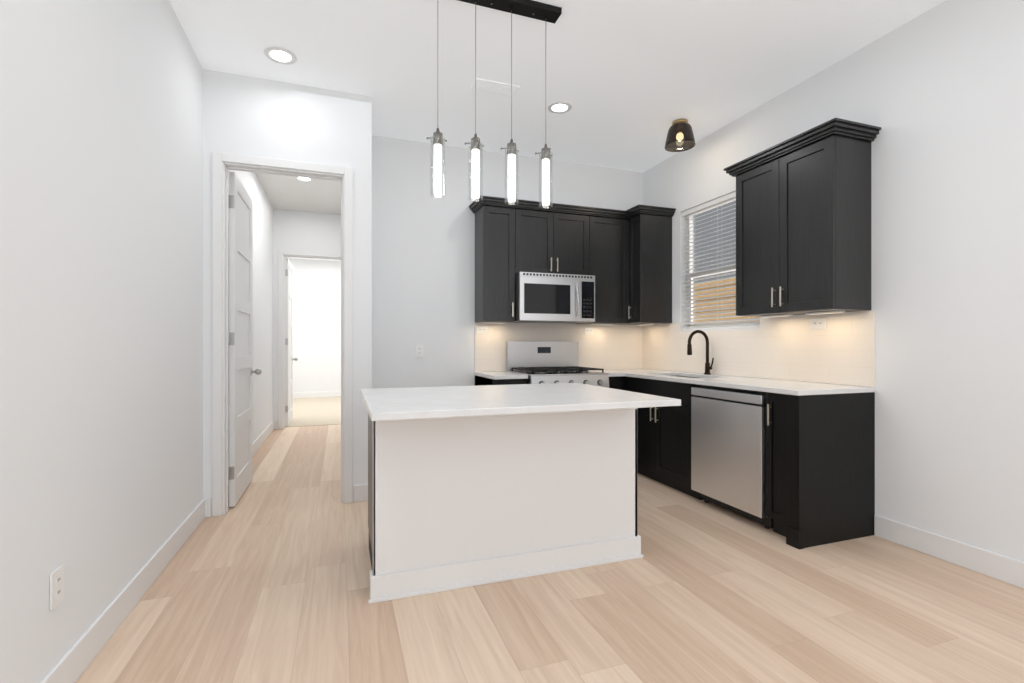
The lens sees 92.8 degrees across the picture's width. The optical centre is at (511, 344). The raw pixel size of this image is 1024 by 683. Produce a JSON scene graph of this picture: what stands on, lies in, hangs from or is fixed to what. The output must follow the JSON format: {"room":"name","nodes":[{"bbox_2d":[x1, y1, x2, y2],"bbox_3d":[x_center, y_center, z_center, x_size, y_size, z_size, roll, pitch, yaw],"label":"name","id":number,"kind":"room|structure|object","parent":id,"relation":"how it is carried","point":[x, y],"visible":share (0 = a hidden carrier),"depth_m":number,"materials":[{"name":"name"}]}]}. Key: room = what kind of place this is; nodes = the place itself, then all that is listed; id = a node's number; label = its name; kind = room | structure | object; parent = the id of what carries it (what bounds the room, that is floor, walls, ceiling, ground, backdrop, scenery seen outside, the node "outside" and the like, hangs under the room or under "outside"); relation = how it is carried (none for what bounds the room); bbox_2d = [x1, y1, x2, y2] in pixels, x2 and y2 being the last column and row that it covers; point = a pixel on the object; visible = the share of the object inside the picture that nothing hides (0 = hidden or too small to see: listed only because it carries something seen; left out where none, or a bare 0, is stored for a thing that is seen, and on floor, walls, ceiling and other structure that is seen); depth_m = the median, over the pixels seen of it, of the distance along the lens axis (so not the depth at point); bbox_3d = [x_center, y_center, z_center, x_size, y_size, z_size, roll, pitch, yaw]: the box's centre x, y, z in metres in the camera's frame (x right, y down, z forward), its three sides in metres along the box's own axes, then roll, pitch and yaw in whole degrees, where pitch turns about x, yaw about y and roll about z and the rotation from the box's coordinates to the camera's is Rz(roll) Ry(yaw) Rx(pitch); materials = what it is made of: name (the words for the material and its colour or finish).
{"room":"kitchen","nodes":[
{"label":"kitchen","id":0,"kind":"room"},
{"bbox_2d":[0,0,272,682],"bbox_3d":[-1.683,-0.345,1.982,0.120,3.010,10.140,0,0,-19],"label":"wall","id":1,"kind":"structure","parent":0,"point":[101,300],"depth_m":1.84,"materials":[{"name":"white paint"}]},
{"bbox_2d":[50,564,63,609],"bbox_3d":[-1.472,0.785,1.579,0.008,0.115,0.072,0,0,-19],"label":"outlet","id":2,"kind":"object","parent":1,"relation":"attached to","point":[56,586],"visible":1,"depth_m":1.57,"materials":[{"name":"white plastic"}]},
{"bbox_2d":[40,498,210,682],"bbox_3d":[-1.015,1.097,0.309,0.030,0.125,6.300,0,0,-19],"label":"baseboard","id":3,"kind":"structure","parent":1,"relation":"attached to","point":[76,659],"depth_m":2.01,"materials":[{"name":"white paint"}]},
{"bbox_2d":[228,420,275,486],"bbox_3d":[-2.678,1.097,5.034,0.030,0.125,3.480,0,0,-19],"label":"baseboard","id":4,"kind":"structure","parent":1,"relation":"attached to","point":[263,436],"depth_m":5.75,"materials":[{"name":"white paint"}]},
{"bbox_2d":[203,69,354,515],"bbox_3d":[-1.637,-0.345,3.493,0.970,3.010,0.120,0,0,-19],"label":"wall","id":5,"kind":"structure","parent":0,"point":[252,116],"depth_m":3.39,"materials":[{"name":"white paint"}]},
{"bbox_2d":[228,171,261,506],"bbox_3d":[-2.106,-0.038,3.802,0.193,2.372,0.762,0,0,-19],"label":"door","id":6,"kind":"structure","parent":5,"relation":"in","point":[241,370],"depth_m":3.69,"materials":[{"name":"white paint"}]},
{"bbox_2d":[212,152,352,516],"bbox_3d":[-1.618,-0.070,3.499,0.898,2.459,0.152,0,0,-19],"label":"door frame","id":7,"kind":"structure","parent":5,"relation":"attached to","point":[223,164],"depth_m":3.36,"materials":[{"name":"white paint"}]},
{"bbox_2d":[273,209,340,419],"bbox_3d":[-2.832,-0.345,6.888,0.970,3.010,0.120,0,0,-19],"label":"wall","id":8,"kind":"structure","parent":0,"point":[305,231],"depth_m":6.76,"materials":[{"name":"white paint"}]},
{"bbox_2d":[285,257,297,425],"bbox_3d":[-3.295,-0.038,7.212,0.193,2.372,0.762,0,0,-19],"label":"door","id":9,"kind":"structure","parent":8,"relation":"in","point":[289,359],"depth_m":6.94,"materials":[{"name":"white paint"}]},
{"bbox_2d":[278,250,340,428],"bbox_3d":[-2.799,-0.070,6.900,0.908,2.459,0.152,0,0,-19],"label":"door frame","id":10,"kind":"structure","parent":8,"relation":"attached to","point":[282,254],"depth_m":6.70,"materials":[{"name":"white paint"}]},
{"bbox_2d":[285,397,340,426],"bbox_3d":[-3.575,1.207,8.864,4.000,0.106,4.100,0,0,-19],"label":"floor","id":11,"kind":"structure","parent":0,"point":[315,411],"depth_m":8.39,"materials":[{"name":"beige wood"}]},
{"bbox_2d":[288,258,340,392],"bbox_3d":[-4.236,-0.345,10.741,4.240,3.010,0.120,0,0,-19],"label":"wall","id":12,"kind":"structure","parent":0,"point":[317,318],"depth_m":10.66,"materials":[{"name":"white paint"}]},
{"bbox_2d":[293,391,340,397],"bbox_3d":[-4.213,1.097,10.678,4.000,0.125,0.014,0,0,-19],"label":"baseboard","id":13,"kind":"structure","parent":12,"relation":"attached to","point":[329,393],"depth_m":10.65,"materials":[{"name":"white paint"}]},
{"bbox_2d":[355,94,371,484],"bbox_3d":[-1.721,-0.345,5.371,0.120,3.010,3.720,0,0,-19],"label":"wall","id":14,"kind":"structure","parent":0,"point":[363,241],"depth_m":3.62,"materials":[{"name":"white paint"}]},
{"bbox_2d":[372,135,642,388],"bbox_3d":[0.111,-0.345,4.850,2.990,3.010,0.120,0,0,-19],"label":"wall","id":15,"kind":"structure","parent":0,"point":[423,267],"depth_m":4.49,"materials":[{"name":"white paint"}]},
{"bbox_2d":[415,345,422,356],"bbox_3d":[-0.843,0.060,4.444,0.072,0.115,0.008,0,0,-19],"label":"outlet","id":16,"kind":"object","parent":15,"relation":"attached to","point":[418,350],"visible":1,"depth_m":4.44,"materials":[{"name":"white plastic"}]},
{"bbox_2d":[473,199,524,321],"bbox_3d":[-0.134,-0.740,4.540,0.361,1.060,0.298,0,0,-19],"label":"upper cabinet","id":17,"kind":"object","parent":15,"relation":"attached to","point":[499,227],"depth_m":4.41,"materials":[{"name":"black wood"}]},
{"bbox_2d":[481,322,506,323],"bbox_3d":[-0.167,-0.202,4.540,0.240,0.012,0.040,0,0,-19],"label":"under-cabinet light","id":18,"kind":"object","parent":17,"relation":"attached to","point":[495,322],"visible":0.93,"depth_m":4.53,"materials":[{"name":"white paint"}]},
{"bbox_2d":[525,203,584,274],"bbox_3d":[0.339,-0.960,4.706,0.760,0.620,0.298,0,0,-19],"label":"upper cabinet","id":19,"kind":"object","parent":15,"relation":"attached to","point":[554,236],"depth_m":4.57,"materials":[{"name":"black wood"}]},
{"bbox_2d":[513,272,594,322],"bbox_3d":[0.367,-0.430,4.627,0.754,0.433,0.467,0,0,-19],"label":"microwave","id":20,"kind":"object","parent":19,"relation":"attached to","point":[552,298],"visible":1,"depth_m":4.45,"materials":[{"name":"silver metal"}]},
{"bbox_2d":[475,322,642,371],"bbox_3d":[0.511,0.025,4.920,1.830,0.466,0.009,0,0,-19],"label":"tile backsplash","id":21,"kind":"structure","parent":15,"relation":"attached to","point":[610,346],"depth_m":4.98,"materials":[{"name":"white tile"}]},
{"bbox_2d":[476,326,487,333],"bbox_3d":[-0.283,-0.140,4.630,0.115,0.072,0.008,0,0,-19],"label":"outlet","id":22,"kind":"object","parent":21,"relation":"attached to","point":[481,329],"visible":1,"depth_m":4.63,"materials":[{"name":"white plastic"}]},
{"bbox_2d":[584,327,593,333],"bbox_3d":[0.792,-0.140,5.008,0.115,0.072,0.008,0,0,-19],"label":"outlet","id":23,"kind":"object","parent":21,"relation":"attached to","point":[588,330],"visible":1,"depth_m":5.00,"materials":[{"name":"white plastic"}]},
{"bbox_2d":[576,207,628,324],"bbox_3d":[0.896,-0.740,4.877,0.522,1.060,0.345,0,0,-19],"label":"upper cabinet","id":24,"kind":"object","parent":15,"relation":"attached to","point":[623,257],"depth_m":4.76,"materials":[{"name":"black wood"}]},
{"bbox_2d":[75,424,1023,682],"bbox_3d":[0.241,1.210,2.659,4.200,0.100,10.140,0,0,-19],"label":"floor","id":25,"kind":"structure","parent":0,"point":[265,578],"depth_m":2.12,"materials":[{"name":"brown wood"}]},
{"bbox_2d":[475,375,526,385],"bbox_3d":[-0.111,0.726,4.386,0.302,0.868,0.603,0,0,-19],"label":"base cabinet","id":26,"kind":"object","parent":25,"relation":"on","point":[479,380],"depth_m":4.13,"materials":[{"name":"black wood"}]},
{"bbox_2d":[474,371,527,379],"bbox_3d":[-0.110,0.275,4.374,0.305,0.030,0.628,0,0,-19],"label":"countertop","id":27,"kind":"structure","parent":26,"relation":"on","point":[499,374],"depth_m":4.20,"materials":[{"name":"white stone"}]},
{"bbox_2d":[363,399,645,603],"bbox_3d":[-0.087,0.726,2.769,1.440,0.868,0.750,0,0,-19],"label":"kitchen island","id":28,"kind":"object","parent":25,"relation":"on","point":[469,486],"depth_m":2.40,"materials":[{"name":"white"}]},
{"bbox_2d":[360,383,680,422],"bbox_3d":[-0.044,0.275,2.580,1.410,0.030,1.080,0,0,-19],"label":"island countertop","id":29,"kind":"structure","parent":28,"relation":"on","point":[383,405],"depth_m":2.29,"materials":[{"name":"white stone"}]},
{"bbox_2d":[506,341,608,387],"bbox_3d":[0.414,0.565,4.492,0.748,1.190,0.728,0,0,-19],"label":"gas range","id":30,"kind":"object","parent":25,"relation":"on","point":[541,362],"visible":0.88,"depth_m":4.68,"materials":[{"name":"silver metal"}]},
{"bbox_2d":[609,376,630,390],"bbox_3d":[0.862,0.726,4.700,0.223,0.868,0.657,0,0,-19],"label":"base cabinet","id":31,"kind":"object","parent":25,"relation":"on","point":[618,382],"depth_m":4.44,"materials":[{"name":"black wood"}]},
{"bbox_2d":[587,370,624,376],"bbox_3d":[0.833,0.275,4.697,0.163,0.030,0.644,0,0,-19],"label":"countertop","id":32,"kind":"structure","parent":31,"relation":"on","point":[611,373],"depth_m":4.52,"materials":[{"name":"white stone"}]},
{"bbox_2d":[631,376,686,474],"bbox_3d":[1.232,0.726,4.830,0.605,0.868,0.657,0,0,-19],"label":"base cabinet","id":33,"kind":"object","parent":25,"relation":"on","point":[662,431],"depth_m":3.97,"materials":[{"name":"black wood"}]},
{"bbox_2d":[613,369,665,371],"bbox_3d":[1.221,0.275,4.833,0.360,0.030,0.644,0,0,-19],"label":"countertop","id":34,"kind":"structure","parent":33,"relation":"on","point":[636,370],"depth_m":4.87,"materials":[{"name":"white stone"}]},
{"bbox_2d":[691,387,772,528],"bbox_3d":[1.710,0.738,3.398,0.598,0.845,0.638,0,0,-19],"label":"dishwasher","id":35,"kind":"object","parent":25,"relation":"on","point":[728,449],"visible":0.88,"depth_m":3.24,"materials":[{"name":"silver metal"}]},
{"bbox_2d":[759,391,874,548],"bbox_3d":[1.873,0.726,2.980,0.623,0.868,0.247,0,0,-19],"label":"base cabinet","id":36,"kind":"object","parent":25,"relation":"on","point":[820,469],"depth_m":2.86,"materials":[{"name":"black wood"}]},
{"bbox_2d":[604,369,874,395],"bbox_3d":[1.512,0.275,3.998,0.631,0.030,2.414,0,0,-19],"label":"countertop","id":37,"kind":"structure","parent":36,"relation":"on","point":[796,388],"depth_m":3.27,"materials":[{"name":"white stone"}]},
{"bbox_2d":[687,330,713,374],"bbox_3d":[1.613,0.067,4.171,0.237,0.383,0.096,0,0,-19],"label":"faucet","id":38,"kind":"object","parent":37,"relation":"on","point":[708,367],"visible":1,"depth_m":4.19,"materials":[{"name":"black metal"}]},
{"bbox_2d":[169,0,945,260],"bbox_3d":[-1.175,-1.900,4.334,5.760,0.100,14.240,0,0,-19],"label":"ceiling","id":39,"kind":"structure","parent":0,"point":[630,81],"depth_m":3.17,"materials":[{"name":"white paint"}]},
{"bbox_2d":[264,46,296,64],"bbox_3d":[-1.478,-1.844,3.114,0.190,0.008,0.190,0,0,-19],"label":"recessed light","id":40,"kind":"object","parent":39,"relation":"in","point":[279,55],"visible":1,"depth_m":3.11,"materials":[{"name":"white paint"}]},
{"bbox_2d":[295,177,312,181],"bbox_3d":[-2.310,-1.844,5.419,0.190,0.008,0.190,0,0,-19],"label":"recessed light","id":41,"kind":"object","parent":39,"relation":"in","point":[304,179],"visible":0.67,"depth_m":5.44,"materials":[{"name":"white paint"}]},
{"bbox_2d":[426,0,561,208],"bbox_3d":[-0.101,-1.304,2.583,0.765,1.088,0.106,0,0,-19],"label":"pendant light","id":42,"kind":"object","parent":39,"relation":"hanging from","point":[539,11],"visible":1,"depth_m":2.61,"materials":[{"name":"white glass"}]},
{"bbox_2d":[470,78,519,96],"bbox_3d":[-0.121,-1.842,3.507,0.330,0.012,0.150,0,0,-19],"label":"ceiling vent","id":43,"kind":"object","parent":39,"relation":"in","point":[493,87],"visible":0.83,"depth_m":3.49,"materials":[{"name":"white metal"}]},
{"bbox_2d":[547,101,571,113],"bbox_3d":[0.371,-1.844,3.796,0.190,0.008,0.190,0,0,-19],"label":"recessed light","id":44,"kind":"object","parent":39,"relation":"in","point":[559,107],"visible":1,"depth_m":3.79,"materials":[{"name":"white paint"}]},
{"bbox_2d":[665,119,694,151],"bbox_3d":[1.395,-1.746,4.051,0.242,0.203,0.242,0,0,-19],"label":"flush ceiling light","id":45,"kind":"object","parent":39,"relation":"attached to","point":[680,136],"visible":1,"depth_m":3.99,"materials":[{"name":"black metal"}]},
{"bbox_2d":[643,0,1023,561],"bbox_3d":[2.657,-0.345,1.908,0.140,3.010,7.120,0,0,-19],"label":"wall","id":46,"kind":"structure","parent":0,"point":[936,94],"depth_m":2.65,"materials":[{"name":"white paint"}]},
{"bbox_2d":[625,207,672,324],"bbox_3d":[1.336,-0.751,4.809,0.422,1.082,0.210,0,0,-19],"label":"upper cabinet","id":47,"kind":"object","parent":46,"relation":"attached to","point":[648,231],"depth_m":4.73,"materials":[{"name":"black wood"}]},
{"bbox_2d":[681,191,760,331],"bbox_3d":[1.831,-0.695,4.241,0.121,1.150,0.950,0,0,-19],"label":"window","id":48,"kind":"structure","parent":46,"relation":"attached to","point":[728,324],"depth_m":4.36,"materials":[{"name":"white plastic"}]},
{"bbox_2d":[643,310,874,386],"bbox_3d":[1.804,0.025,4.102,0.009,0.466,2.410,0,0,-19],"label":"tile backsplash","id":49,"kind":"structure","parent":46,"relation":"attached to","point":[840,349],"depth_m":3.58,"materials":[{"name":"white tile"}]},
{"bbox_2d":[810,318,825,328],"bbox_3d":[2.074,-0.140,3.304,0.008,0.072,0.115,0,0,-19],"label":"outlet","id":50,"kind":"object","parent":49,"relation":"attached to","point":[819,323],"visible":1,"depth_m":3.30,"materials":[{"name":"white plastic"}]},
{"bbox_2d":[723,118,880,316],"bbox_3d":[1.897,-0.758,3.279,0.381,1.096,0.871,0,0,-19],"label":"upper cabinet","id":51,"kind":"object","parent":46,"relation":"attached to","point":[803,223],"visible":1,"depth_m":3.04,"materials":[{"name":"black wood"}]},
{"bbox_2d":[760,314,792,317],"bbox_3d":[1.875,-0.202,3.467,0.040,0.012,0.240,0,0,-19],"label":"under-cabinet light","id":52,"kind":"object","parent":51,"relation":"attached to","point":[777,315],"visible":0.93,"depth_m":3.43,"materials":[{"name":"white paint"}]},
{"bbox_2d":[805,311,844,314],"bbox_3d":[1.998,-0.202,3.118,0.040,0.012,0.240,0,0,-19],"label":"under-cabinet light","id":53,"kind":"object","parent":51,"relation":"attached to","point":[828,312],"visible":0.96,"depth_m":3.10,"materials":[{"name":"white paint"}]},
{"bbox_2d":[874,515,1023,588],"bbox_3d":[2.963,1.097,0.800,0.018,0.125,4.585,0,0,-19],"label":"baseboard","id":54,"kind":"structure","parent":46,"relation":"attached to","point":[988,563],"depth_m":2.58,"materials":[{"name":"white paint"}]},
{"label":"outside","id":55,"kind":"structure","parent":0,"visible":0},
{"bbox_2d":[694,200,759,323],"bbox_3d":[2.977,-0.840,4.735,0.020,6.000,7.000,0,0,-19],"label":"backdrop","id":56,"kind":"structure","parent":55,"point":[716,241],"depth_m":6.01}
]}

